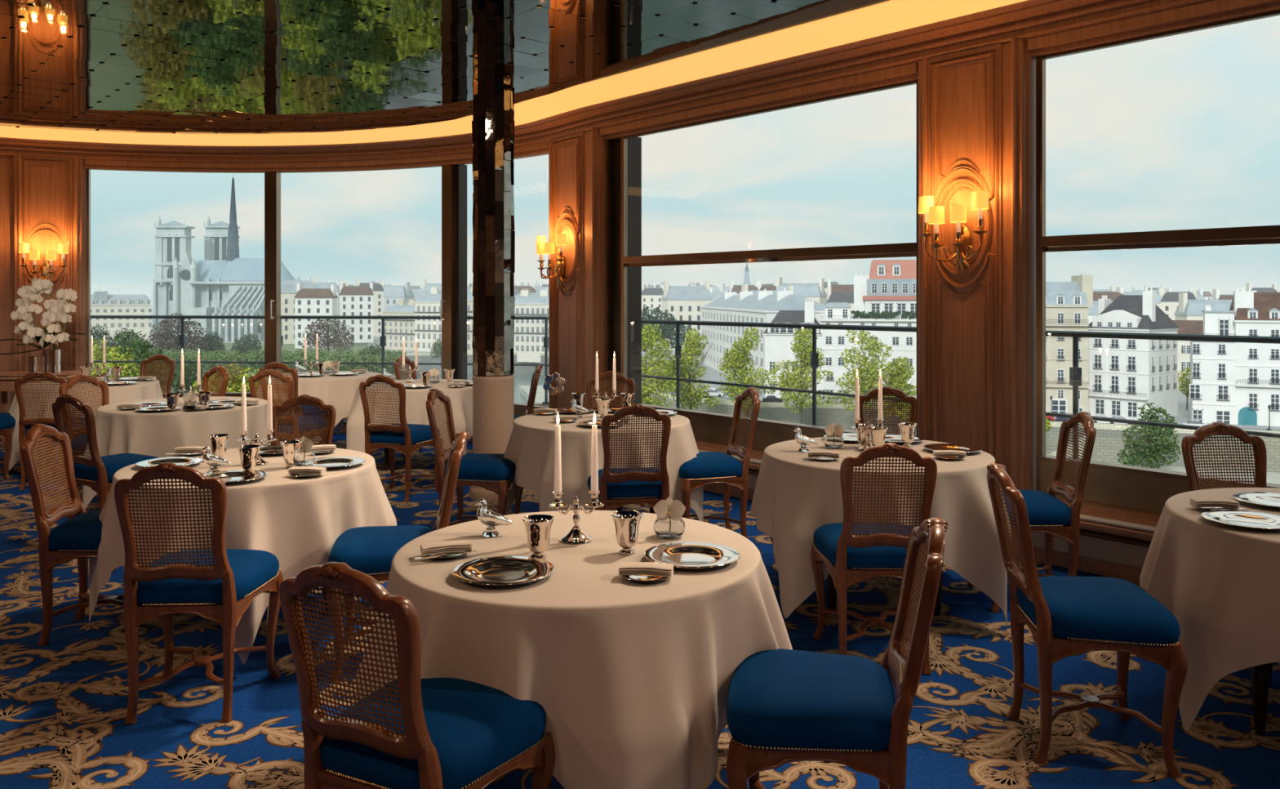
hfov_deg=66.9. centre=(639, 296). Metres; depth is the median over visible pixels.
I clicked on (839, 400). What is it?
car
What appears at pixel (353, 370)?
folded napkin
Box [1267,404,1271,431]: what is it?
street lamp
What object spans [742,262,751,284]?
tower
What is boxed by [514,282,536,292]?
house
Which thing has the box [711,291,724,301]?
house
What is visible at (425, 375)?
beaker
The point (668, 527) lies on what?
glass bowl
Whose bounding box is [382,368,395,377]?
bird
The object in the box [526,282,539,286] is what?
house
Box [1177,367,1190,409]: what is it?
street tree
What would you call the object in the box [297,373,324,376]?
plate
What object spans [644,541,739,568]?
plate
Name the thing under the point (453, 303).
window
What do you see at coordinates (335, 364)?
beaker
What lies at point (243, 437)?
candle cup
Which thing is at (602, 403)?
beaker
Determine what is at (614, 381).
lit candle
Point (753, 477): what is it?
baseboard
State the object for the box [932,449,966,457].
folded napkin
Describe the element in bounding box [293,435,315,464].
bowl
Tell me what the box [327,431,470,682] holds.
dining chair
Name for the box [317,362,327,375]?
beaker
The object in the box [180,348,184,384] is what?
lit candle
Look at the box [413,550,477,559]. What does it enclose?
knife
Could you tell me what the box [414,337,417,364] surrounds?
lit candle
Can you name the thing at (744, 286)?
house
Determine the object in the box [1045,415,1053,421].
car
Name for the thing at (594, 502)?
candle cup
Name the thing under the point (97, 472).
dining chair
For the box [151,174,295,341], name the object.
cathedral
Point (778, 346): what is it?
house
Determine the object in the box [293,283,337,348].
house
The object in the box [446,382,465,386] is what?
folded napkin
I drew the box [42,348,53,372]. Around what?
vase
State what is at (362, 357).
bush
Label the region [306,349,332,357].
tree
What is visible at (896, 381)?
poplar tree
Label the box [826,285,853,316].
house
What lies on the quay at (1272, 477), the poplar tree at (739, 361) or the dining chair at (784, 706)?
the poplar tree at (739, 361)
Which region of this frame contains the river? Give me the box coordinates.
[395,373,544,402]
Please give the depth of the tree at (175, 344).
298.48 m
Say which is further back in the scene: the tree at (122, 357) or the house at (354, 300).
the house at (354, 300)
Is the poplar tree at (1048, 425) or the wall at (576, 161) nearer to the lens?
the wall at (576, 161)
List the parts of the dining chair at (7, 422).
seat rail, seat, leg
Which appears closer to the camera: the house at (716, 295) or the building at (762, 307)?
the building at (762, 307)
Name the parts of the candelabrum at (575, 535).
arm, stem, arm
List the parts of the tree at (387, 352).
crown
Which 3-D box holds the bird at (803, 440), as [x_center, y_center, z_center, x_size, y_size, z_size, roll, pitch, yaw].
[0.857,0.739,5.003,0.128,0.122,0.056,0,0,0]
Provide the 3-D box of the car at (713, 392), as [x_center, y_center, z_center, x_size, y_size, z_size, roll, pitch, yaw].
[17.662,23.194,232.000,4.515,1.490,1.806,0,0,6]
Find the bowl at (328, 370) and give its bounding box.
[324,360,333,373]
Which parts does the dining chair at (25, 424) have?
leg, leg, cane panel, frame, seat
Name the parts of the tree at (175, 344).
crown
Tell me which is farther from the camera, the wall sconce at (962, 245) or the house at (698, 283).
the house at (698, 283)
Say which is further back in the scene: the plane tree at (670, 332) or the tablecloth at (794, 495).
the plane tree at (670, 332)
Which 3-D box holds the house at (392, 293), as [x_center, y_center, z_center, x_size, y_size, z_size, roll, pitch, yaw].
[-168.146,8.367,651.100,28.024,37.162,18.104,0,0,9]
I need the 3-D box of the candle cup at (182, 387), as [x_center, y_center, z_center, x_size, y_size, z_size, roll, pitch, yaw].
[-3.330,0.667,7.050,0.062,0.054,0.062,0,0,0]
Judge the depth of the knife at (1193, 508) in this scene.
3.58 m
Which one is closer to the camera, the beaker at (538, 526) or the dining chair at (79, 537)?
the beaker at (538, 526)
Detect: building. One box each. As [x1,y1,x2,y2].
[700,287,825,391]
[817,259,916,400]
[1045,271,1093,413]
[1088,287,1179,420]
[1173,320,1203,389]
[1188,304,1235,424]
[1229,287,1279,426]
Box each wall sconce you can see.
[18,242,68,280]
[536,233,566,284]
[918,191,989,271]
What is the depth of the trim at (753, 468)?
7.59 m
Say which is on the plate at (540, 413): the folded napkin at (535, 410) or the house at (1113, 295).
the folded napkin at (535, 410)
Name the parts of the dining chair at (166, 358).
cane panel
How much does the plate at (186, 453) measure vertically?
0.013 m
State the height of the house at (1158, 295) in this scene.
32.301 m
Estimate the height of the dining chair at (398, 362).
0.968 m
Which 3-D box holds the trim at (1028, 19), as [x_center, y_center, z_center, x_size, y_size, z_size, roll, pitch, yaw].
[-1.545,-1.720,8.278,14.177,0.380,4.405,0,0,23]
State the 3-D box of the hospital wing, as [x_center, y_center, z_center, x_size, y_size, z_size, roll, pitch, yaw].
[-293.654,12.202,523.048,52.990,29.695,24.550,0,0,-29]
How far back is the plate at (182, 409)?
6.74 m
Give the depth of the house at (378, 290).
580.41 m
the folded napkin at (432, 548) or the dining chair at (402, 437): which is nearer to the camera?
the folded napkin at (432, 548)
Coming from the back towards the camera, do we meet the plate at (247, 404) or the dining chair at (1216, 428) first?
the plate at (247, 404)
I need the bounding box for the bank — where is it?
[106,300,1279,472]
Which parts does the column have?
mirror panel, mirror panel, mirror panel, mirror panel, mirror panel, mirror panel, mirror panel, mirror panel, mirror panel, mirror panel, mirror panel, mirror panel, mirror panel, mirror panel, mirror panel, mirror panel, mirror panel, mirror panel, mirror panel, mirror panel, mirror panel, mirror panel, mirror panel, mirror panel, mirror panel, mirror panel, mirror panel, mirror panel, mirror panel, mirror panel, mirror panel, mirror panel, mirror panel, mirror panel, mirror panel, mirror panel, mirror panel, mirror panel, mirror panel, mirror panel, mirror panel, mirror panel, mirror panel, mirror panel, mirror panel, mirror panel, mirror panel, mirror panel, mirror panel, mirror panel, mirror panel, mirror panel, mirror panel, mirror panel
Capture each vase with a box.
[27,355,39,373]
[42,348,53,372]
[49,349,61,373]
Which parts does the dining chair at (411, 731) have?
leg, seat rail, cane panel, frame, leg, seat, nail trim, seat rail, leg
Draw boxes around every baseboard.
[747,472,758,489]
[1011,536,1020,556]
[1031,532,1149,568]
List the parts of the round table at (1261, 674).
leg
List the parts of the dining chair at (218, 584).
leg, leg, cane panel, frame, seat rail, seat, nail trim, leg, seat rail, leg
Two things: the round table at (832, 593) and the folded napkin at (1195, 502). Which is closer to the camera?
the folded napkin at (1195, 502)
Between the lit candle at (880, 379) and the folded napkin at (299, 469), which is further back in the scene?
the lit candle at (880, 379)
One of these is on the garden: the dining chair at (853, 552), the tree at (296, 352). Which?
the tree at (296, 352)
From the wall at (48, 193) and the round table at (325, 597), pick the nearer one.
the round table at (325, 597)
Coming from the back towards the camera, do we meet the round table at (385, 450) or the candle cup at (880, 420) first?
the round table at (385, 450)
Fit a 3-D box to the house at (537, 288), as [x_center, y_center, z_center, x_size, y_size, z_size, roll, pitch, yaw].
[-66.022,8.645,648.379,28.024,35.677,18.104,0,0,-19]
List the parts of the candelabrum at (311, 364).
stem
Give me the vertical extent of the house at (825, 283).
41.171 m
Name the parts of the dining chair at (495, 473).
frame, leg, cane panel, leg, seat rail, seat, nail trim, leg, seat rail, leg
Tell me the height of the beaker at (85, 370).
0.122 m
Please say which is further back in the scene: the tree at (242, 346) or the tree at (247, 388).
the tree at (242, 346)
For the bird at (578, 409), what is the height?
0.122 m
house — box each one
[280,275,315,343]
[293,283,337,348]
[306,277,339,333]
[338,280,373,342]
[355,278,384,336]
[368,280,414,310]
[409,284,421,288]
[412,289,422,299]
[422,278,441,294]
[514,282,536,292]
[520,282,548,292]
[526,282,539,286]
[540,280,548,286]
[641,284,663,325]
[647,282,659,287]
[659,281,697,288]
[661,280,712,350]
[680,285,713,301]
[688,280,702,285]
[690,281,719,291]
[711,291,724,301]
[722,283,753,291]
[728,280,758,294]
[741,283,793,294]
[754,280,773,288]
[758,280,791,289]
[764,298,821,397]
[773,279,805,285]
[776,276,826,305]
[823,278,839,297]
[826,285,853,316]
[827,279,853,293]
[1088,300,1113,324]
[1093,285,1114,291]
[1093,287,1123,300]
[1119,286,1161,308]
[1130,286,1166,293]
[1144,284,1163,289]
[1160,286,1196,319]
[1165,288,1204,299]
[1173,292,1232,320]
[1190,288,1212,299]
[1211,288,1257,299]
[1246,282,1277,292]
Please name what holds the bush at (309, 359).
on the garden
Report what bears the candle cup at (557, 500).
on the candelabrum at (575, 535)
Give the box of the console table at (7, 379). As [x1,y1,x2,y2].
[0,369,93,447]
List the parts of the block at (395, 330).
cornice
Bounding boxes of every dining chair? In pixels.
[0,412,15,479]
[14,370,86,489]
[20,423,174,646]
[51,393,159,519]
[59,373,108,490]
[114,462,283,724]
[140,353,175,398]
[201,364,228,395]
[248,368,326,444]
[258,361,327,426]
[271,394,336,444]
[279,561,555,788]
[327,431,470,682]
[359,374,443,501]
[394,355,422,455]
[426,388,523,525]
[514,364,542,418]
[586,370,644,506]
[587,404,671,510]
[671,386,759,538]
[726,517,948,788]
[810,442,937,674]
[859,386,917,435]
[967,411,1096,613]
[986,462,1187,777]
[1181,421,1266,671]
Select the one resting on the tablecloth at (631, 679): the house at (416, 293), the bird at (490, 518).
the bird at (490, 518)
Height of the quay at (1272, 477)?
3.000 m
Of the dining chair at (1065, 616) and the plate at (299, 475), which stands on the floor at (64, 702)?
the dining chair at (1065, 616)
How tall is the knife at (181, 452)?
0.004 m
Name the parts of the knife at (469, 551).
handle, blade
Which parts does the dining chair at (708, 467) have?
leg, nail trim, seat, seat rail, leg, cane panel, frame, leg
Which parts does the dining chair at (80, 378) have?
seat, frame, cane panel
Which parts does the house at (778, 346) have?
cornice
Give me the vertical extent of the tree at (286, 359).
9.620 m
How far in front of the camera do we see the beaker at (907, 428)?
5.14 m
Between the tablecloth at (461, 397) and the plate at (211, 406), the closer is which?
the plate at (211, 406)
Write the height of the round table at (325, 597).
0.745 m
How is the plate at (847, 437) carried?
on the tablecloth at (794, 495)
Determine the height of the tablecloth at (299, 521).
0.703 m
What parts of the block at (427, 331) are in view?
cornice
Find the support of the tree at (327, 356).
on the garden
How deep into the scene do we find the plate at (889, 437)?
5.38 m
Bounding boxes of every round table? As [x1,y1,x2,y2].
[47,440,54,470]
[323,586,328,614]
[383,448,444,470]
[616,505,655,513]
[823,564,943,615]
[1250,662,1272,734]
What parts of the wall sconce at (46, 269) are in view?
lamp shade, arm, lamp shade, arm, plate, arm, lamp shade, arm, lamp shade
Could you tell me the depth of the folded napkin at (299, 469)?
4.29 m
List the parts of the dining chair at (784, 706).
leg, leg, nail trim, seat, seat rail, leg, leg, cane panel, frame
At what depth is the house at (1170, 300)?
386.63 m
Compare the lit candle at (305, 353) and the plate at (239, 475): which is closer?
the plate at (239, 475)
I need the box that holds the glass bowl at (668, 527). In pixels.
[653,516,685,538]
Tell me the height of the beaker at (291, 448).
0.122 m
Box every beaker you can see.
[80,366,91,375]
[111,366,122,379]
[164,392,180,410]
[196,391,212,409]
[207,433,230,458]
[236,444,260,469]
[280,440,302,468]
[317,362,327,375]
[330,360,340,372]
[420,371,431,383]
[444,368,454,382]
[521,514,554,559]
[571,392,585,406]
[595,398,610,417]
[610,510,643,554]
[620,392,634,407]
[853,422,873,447]
[868,426,888,446]
[897,422,917,446]
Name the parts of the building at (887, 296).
cornice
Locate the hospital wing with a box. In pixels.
[90,291,151,341]
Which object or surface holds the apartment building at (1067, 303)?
on the bank
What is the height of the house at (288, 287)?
36.783 m
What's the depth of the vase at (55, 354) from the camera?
9.79 m
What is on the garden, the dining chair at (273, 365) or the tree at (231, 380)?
the tree at (231, 380)
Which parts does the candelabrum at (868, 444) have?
arm, stem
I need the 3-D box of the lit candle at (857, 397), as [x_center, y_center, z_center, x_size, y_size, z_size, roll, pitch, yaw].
[1.136,0.510,5.067,0.025,0.264,0.025,0,0,0]
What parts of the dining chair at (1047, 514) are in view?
leg, leg, seat, nail trim, seat rail, leg, cane panel, frame, leg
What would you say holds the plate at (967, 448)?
on the tablecloth at (794, 495)
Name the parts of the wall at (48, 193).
moulding, moulding, moulding, moulding, moulding, moulding, moulding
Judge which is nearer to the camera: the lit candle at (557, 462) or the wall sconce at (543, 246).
the lit candle at (557, 462)
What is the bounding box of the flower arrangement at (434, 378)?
[428,368,439,382]
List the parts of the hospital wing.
cornice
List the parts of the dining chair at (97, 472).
leg, cane panel, frame, seat rail, leg, seat rail, seat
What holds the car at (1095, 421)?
on the quay at (718, 397)
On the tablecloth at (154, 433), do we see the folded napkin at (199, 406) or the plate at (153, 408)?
the plate at (153, 408)
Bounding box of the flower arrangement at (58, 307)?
[0,277,85,354]
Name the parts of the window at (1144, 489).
head frame, meeting rail, meeting rail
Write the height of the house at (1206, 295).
32.001 m
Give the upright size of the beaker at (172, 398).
0.122 m
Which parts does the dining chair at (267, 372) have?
cane panel, frame, seat rail, leg, seat, seat rail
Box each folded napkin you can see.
[115,403,142,408]
[137,376,155,379]
[173,445,204,453]
[180,404,205,408]
[235,399,258,403]
[287,466,326,474]
[311,444,336,451]
[351,368,367,372]
[420,539,472,555]
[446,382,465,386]
[533,408,557,413]
[552,414,577,420]
[618,561,673,577]
[808,450,839,457]
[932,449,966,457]
[1189,497,1239,507]
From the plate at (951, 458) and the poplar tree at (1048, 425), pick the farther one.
the poplar tree at (1048, 425)
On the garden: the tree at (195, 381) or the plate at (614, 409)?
the tree at (195, 381)
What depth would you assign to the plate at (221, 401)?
7.27 m
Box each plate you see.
[106,380,137,384]
[115,376,137,380]
[119,407,137,409]
[133,401,167,407]
[134,405,180,411]
[135,456,203,466]
[140,378,152,381]
[177,452,201,455]
[182,408,201,411]
[204,403,234,408]
[204,469,267,483]
[209,399,238,404]
[236,403,255,405]
[258,444,283,454]
[289,473,319,477]
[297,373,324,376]
[300,456,364,467]
[313,449,334,454]
[328,372,358,375]
[404,383,432,387]
[424,551,467,559]
[449,385,462,387]
[450,381,472,385]
[452,555,554,584]
[534,412,553,414]
[555,419,577,422]
[556,407,594,413]
[577,419,624,426]
[590,406,623,412]
[622,574,668,582]
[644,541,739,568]
[655,408,676,414]
[813,456,836,460]
[823,432,871,441]
[884,434,924,443]
[923,443,982,452]
[936,456,964,460]
[1197,506,1223,511]
[1200,509,1279,528]
[1231,491,1279,507]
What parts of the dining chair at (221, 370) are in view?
cane panel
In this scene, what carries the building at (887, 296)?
on the bank
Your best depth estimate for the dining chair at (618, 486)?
5.35 m
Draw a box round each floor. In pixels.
[0,402,548,439]
[0,432,1279,788]
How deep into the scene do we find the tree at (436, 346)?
329.42 m
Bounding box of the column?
[469,62,515,501]
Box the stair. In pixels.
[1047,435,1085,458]
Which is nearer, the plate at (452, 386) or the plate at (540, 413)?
the plate at (540, 413)
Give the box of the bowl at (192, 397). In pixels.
[182,391,199,409]
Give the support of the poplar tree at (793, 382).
on the quay at (1272, 477)
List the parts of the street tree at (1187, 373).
crown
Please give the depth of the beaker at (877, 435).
4.97 m
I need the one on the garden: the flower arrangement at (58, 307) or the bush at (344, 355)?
the bush at (344, 355)
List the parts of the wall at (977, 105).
moulding, moulding, moulding, moulding, moulding, moulding, moulding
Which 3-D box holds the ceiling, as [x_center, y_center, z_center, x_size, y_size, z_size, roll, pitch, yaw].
[0.400,-1.957,3.824,18.800,0.386,14.848,0,0,0]
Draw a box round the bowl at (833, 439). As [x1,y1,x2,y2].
[823,422,844,448]
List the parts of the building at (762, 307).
cornice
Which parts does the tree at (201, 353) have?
crown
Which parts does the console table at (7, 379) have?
leg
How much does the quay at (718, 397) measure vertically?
0.100 m
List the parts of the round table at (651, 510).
leg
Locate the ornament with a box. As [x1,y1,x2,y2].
[542,372,565,408]
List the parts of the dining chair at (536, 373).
frame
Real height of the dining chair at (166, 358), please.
0.968 m
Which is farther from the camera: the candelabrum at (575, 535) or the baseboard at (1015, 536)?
the baseboard at (1015, 536)
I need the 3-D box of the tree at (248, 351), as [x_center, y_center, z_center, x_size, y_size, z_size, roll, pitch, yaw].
[-115.331,19.961,282.099,7.698,9.139,7.992,0,0,-19]
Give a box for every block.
[381,297,416,350]
[413,285,469,351]
[466,284,520,352]
[513,288,548,362]
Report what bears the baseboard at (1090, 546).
attached to the wall at (977, 105)
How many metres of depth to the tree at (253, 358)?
255.99 m
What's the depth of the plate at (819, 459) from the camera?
4.72 m
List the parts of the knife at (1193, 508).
handle, blade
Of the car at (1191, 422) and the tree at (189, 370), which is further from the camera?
the tree at (189, 370)
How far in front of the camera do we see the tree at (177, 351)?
283.46 m
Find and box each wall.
[11,154,85,402]
[388,351,1279,472]
[548,127,605,408]
[918,37,1035,490]
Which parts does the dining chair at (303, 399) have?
cane panel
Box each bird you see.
[97,368,111,381]
[201,445,231,473]
[294,361,306,373]
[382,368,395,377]
[475,497,513,537]
[570,399,589,417]
[793,427,818,452]
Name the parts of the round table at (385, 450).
leg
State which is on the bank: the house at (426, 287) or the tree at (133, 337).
the house at (426, 287)
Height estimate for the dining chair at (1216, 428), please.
0.968 m
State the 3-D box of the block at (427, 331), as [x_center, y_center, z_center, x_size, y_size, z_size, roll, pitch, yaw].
[-83.194,11.280,429.665,23.019,31.539,25.100,0,0,29]
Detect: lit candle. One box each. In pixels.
[90,335,93,362]
[102,336,106,362]
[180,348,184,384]
[196,348,200,384]
[240,376,246,431]
[266,375,272,430]
[303,334,306,359]
[315,333,318,359]
[402,337,404,364]
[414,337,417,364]
[554,411,561,492]
[591,412,598,491]
[595,352,598,389]
[612,351,616,389]
[854,370,859,418]
[877,368,882,418]
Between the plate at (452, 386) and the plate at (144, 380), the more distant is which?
the plate at (144, 380)
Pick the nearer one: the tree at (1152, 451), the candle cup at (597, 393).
the candle cup at (597, 393)
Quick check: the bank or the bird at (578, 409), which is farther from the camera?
the bank
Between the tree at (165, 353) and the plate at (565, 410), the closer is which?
the plate at (565, 410)
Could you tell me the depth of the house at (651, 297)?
586.67 m
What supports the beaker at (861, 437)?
on the tablecloth at (794, 495)
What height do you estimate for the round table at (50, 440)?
0.745 m
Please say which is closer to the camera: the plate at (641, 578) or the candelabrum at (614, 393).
the plate at (641, 578)
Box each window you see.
[84,142,548,424]
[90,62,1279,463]
[1027,0,1279,532]
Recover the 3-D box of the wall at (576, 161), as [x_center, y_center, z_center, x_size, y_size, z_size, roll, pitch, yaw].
[-0.597,-0.040,9.250,0.179,3.020,0.930,0,0,-36]
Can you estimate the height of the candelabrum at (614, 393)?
0.160 m
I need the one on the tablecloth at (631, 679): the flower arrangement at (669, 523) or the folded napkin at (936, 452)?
the flower arrangement at (669, 523)
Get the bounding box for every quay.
[519,385,1279,484]
[641,377,1279,431]
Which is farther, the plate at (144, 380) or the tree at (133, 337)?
the tree at (133, 337)
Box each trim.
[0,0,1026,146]
[0,0,1211,163]
[333,423,472,441]
[695,440,764,500]
[1032,497,1160,582]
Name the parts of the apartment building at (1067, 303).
cornice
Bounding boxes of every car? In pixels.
[697,385,715,390]
[705,389,723,396]
[715,387,729,394]
[762,395,782,402]
[823,395,842,403]
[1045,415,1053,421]
[1055,412,1071,421]
[1093,414,1116,423]
[1111,415,1131,424]
[1182,419,1208,426]
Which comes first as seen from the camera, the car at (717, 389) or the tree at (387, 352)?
the car at (717, 389)
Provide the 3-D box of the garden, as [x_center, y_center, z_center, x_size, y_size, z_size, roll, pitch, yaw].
[-253.239,23.990,280.000,476.748,0.120,440.000,0,0,0]
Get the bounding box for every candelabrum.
[89,362,107,378]
[177,384,203,401]
[236,429,276,465]
[302,359,319,373]
[400,364,419,382]
[548,490,604,543]
[592,389,618,413]
[851,418,884,450]
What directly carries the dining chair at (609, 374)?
on the floor at (64, 702)
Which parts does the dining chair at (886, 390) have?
cane panel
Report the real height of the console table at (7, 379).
0.850 m
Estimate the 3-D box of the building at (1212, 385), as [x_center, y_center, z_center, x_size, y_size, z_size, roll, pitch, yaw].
[109.460,14.359,185.576,7.958,25.382,6.000,0,0,25]
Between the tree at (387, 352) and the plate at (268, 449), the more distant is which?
the tree at (387, 352)
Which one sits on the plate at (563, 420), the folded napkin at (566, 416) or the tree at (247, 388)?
the folded napkin at (566, 416)
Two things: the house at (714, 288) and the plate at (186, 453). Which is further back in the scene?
the house at (714, 288)
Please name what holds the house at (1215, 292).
on the bank
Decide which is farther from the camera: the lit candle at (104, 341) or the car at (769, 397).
the car at (769, 397)
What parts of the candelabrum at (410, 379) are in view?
stem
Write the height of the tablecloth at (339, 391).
0.703 m
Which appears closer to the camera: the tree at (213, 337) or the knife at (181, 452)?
the knife at (181, 452)
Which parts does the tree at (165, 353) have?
crown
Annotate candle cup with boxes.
[177,384,186,391]
[194,384,203,391]
[236,430,250,441]
[262,429,276,441]
[413,364,419,370]
[548,490,567,507]
[585,490,604,507]
[592,389,601,396]
[609,389,618,396]
[851,418,862,428]
[875,418,884,428]
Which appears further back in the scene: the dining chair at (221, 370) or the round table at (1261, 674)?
the dining chair at (221, 370)
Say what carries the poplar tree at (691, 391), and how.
on the quay at (1272, 477)
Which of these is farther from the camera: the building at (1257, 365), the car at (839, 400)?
the car at (839, 400)
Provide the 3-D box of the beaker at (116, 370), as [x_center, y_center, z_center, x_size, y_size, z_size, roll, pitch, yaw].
[-5.038,0.740,9.329,0.101,0.122,0.101,0,0,14]
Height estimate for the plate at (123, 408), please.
0.013 m
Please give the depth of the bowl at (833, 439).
5.10 m
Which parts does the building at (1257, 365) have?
street door, cornice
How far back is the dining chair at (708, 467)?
6.07 m
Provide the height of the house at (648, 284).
45.808 m
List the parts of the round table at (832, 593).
leg, leg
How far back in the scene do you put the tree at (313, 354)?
255.27 m
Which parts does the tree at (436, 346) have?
crown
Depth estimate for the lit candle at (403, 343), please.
9.05 m
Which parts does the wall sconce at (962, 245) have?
lamp shade, lamp shade, arm, arm, arm, lamp shade, plate, arm, lamp shade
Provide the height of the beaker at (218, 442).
0.122 m
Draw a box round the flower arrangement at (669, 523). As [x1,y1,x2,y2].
[653,496,685,538]
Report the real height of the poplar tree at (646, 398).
25.624 m
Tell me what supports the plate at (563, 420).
on the tablecloth at (531, 446)
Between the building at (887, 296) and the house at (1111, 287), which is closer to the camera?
the building at (887, 296)
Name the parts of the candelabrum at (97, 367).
stem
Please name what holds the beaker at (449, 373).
on the tablecloth at (461, 397)
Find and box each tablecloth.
[8,377,163,470]
[82,395,271,508]
[88,447,396,663]
[256,370,381,444]
[346,378,472,454]
[355,510,792,788]
[503,410,703,521]
[750,436,1010,623]
[1139,487,1279,730]
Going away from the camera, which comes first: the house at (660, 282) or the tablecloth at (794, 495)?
the tablecloth at (794, 495)
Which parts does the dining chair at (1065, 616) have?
cane panel, frame, leg, seat rail, leg, seat, nail trim, seat rail, leg, leg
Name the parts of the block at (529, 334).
cornice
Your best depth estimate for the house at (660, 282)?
772.68 m
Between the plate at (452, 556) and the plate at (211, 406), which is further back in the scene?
the plate at (211, 406)
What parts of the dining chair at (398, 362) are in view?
frame, cane panel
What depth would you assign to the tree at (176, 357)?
260.53 m
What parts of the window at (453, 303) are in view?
pull handle, head frame, rail, pull handle, panel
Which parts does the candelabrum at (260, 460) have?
arm, stem, arm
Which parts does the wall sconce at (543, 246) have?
lamp shade, lamp shade, arm, lamp shade, arm, plate, arm, lamp shade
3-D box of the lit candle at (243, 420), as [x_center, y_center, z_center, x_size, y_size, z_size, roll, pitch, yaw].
[-1.891,0.510,4.624,0.025,0.264,0.025,0,0,0]
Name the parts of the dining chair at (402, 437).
leg, cane panel, frame, seat rail, leg, seat, nail trim, leg, seat rail, leg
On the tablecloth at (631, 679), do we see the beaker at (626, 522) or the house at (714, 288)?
the beaker at (626, 522)
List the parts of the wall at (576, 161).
moulding, moulding, moulding, moulding, moulding, moulding, moulding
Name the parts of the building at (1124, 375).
cornice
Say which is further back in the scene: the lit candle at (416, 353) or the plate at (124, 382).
the lit candle at (416, 353)
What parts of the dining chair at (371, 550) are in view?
leg, leg, seat rail, nail trim, seat, leg, frame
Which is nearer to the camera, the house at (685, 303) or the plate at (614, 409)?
the plate at (614, 409)
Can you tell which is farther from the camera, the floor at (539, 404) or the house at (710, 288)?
the house at (710, 288)
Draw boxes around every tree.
[90,324,114,351]
[90,338,128,377]
[90,345,140,377]
[106,328,180,392]
[111,327,145,351]
[146,312,210,373]
[146,351,173,378]
[155,348,180,372]
[167,351,195,371]
[171,357,204,392]
[179,348,208,377]
[184,351,216,379]
[187,364,236,392]
[196,331,226,352]
[202,349,232,364]
[202,351,236,371]
[207,363,258,392]
[224,351,257,373]
[226,367,259,392]
[230,333,262,355]
[232,349,255,372]
[246,352,264,373]
[255,350,264,365]
[281,348,307,356]
[281,352,297,361]
[281,355,304,373]
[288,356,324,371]
[289,352,319,361]
[299,318,355,353]
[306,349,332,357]
[311,352,339,370]
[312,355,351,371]
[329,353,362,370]
[332,349,355,359]
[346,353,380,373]
[355,349,381,357]
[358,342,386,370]
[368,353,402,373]
[384,349,408,379]
[429,337,441,367]
[641,305,692,366]
[641,323,685,406]
[659,328,720,409]
[716,326,777,416]
[770,328,835,423]
[828,329,894,423]
[883,355,916,434]
[1045,417,1053,431]
[1116,401,1181,468]
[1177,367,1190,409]
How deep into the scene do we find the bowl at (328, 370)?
10.06 m
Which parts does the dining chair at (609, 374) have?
frame, cane panel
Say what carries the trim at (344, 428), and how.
attached to the wall at (576, 161)
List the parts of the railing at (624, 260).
post, post, post, post, post, balcony railing, rail, rail, head frame, meeting rail, meeting rail, post, post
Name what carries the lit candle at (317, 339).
on the candelabrum at (311, 364)
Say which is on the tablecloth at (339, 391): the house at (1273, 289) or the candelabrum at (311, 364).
the candelabrum at (311, 364)
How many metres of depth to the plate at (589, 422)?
6.03 m
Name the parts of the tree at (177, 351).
crown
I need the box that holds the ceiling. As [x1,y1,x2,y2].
[0,0,889,133]
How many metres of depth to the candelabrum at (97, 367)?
9.39 m
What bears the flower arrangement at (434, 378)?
on the tablecloth at (461, 397)
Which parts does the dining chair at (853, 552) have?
leg, seat rail, leg, nail trim, seat, seat rail, frame, cane panel, leg, leg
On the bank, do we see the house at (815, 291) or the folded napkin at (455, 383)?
the house at (815, 291)
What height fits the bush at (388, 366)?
9.620 m
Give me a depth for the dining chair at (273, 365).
8.73 m
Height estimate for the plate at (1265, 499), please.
0.020 m
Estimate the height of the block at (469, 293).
31.967 m
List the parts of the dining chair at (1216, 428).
frame, cane panel, leg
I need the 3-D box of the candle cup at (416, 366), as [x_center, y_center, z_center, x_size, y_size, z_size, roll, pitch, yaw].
[-2.090,0.667,9.057,0.062,0.054,0.062,0,0,0]
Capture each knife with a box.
[165,452,204,453]
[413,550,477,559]
[803,457,841,457]
[1192,507,1244,509]
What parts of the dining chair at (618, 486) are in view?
leg, nail trim, seat, seat rail, frame, cane panel, leg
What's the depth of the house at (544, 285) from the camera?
795.07 m
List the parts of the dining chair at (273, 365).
cane panel, frame, seat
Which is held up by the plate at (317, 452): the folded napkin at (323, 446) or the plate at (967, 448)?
the folded napkin at (323, 446)
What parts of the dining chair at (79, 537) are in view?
leg, frame, cane panel, seat rail, seat, nail trim, leg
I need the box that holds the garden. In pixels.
[97,342,368,392]
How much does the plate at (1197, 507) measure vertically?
0.013 m
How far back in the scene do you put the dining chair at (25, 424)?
7.71 m
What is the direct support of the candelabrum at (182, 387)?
on the tablecloth at (154, 433)

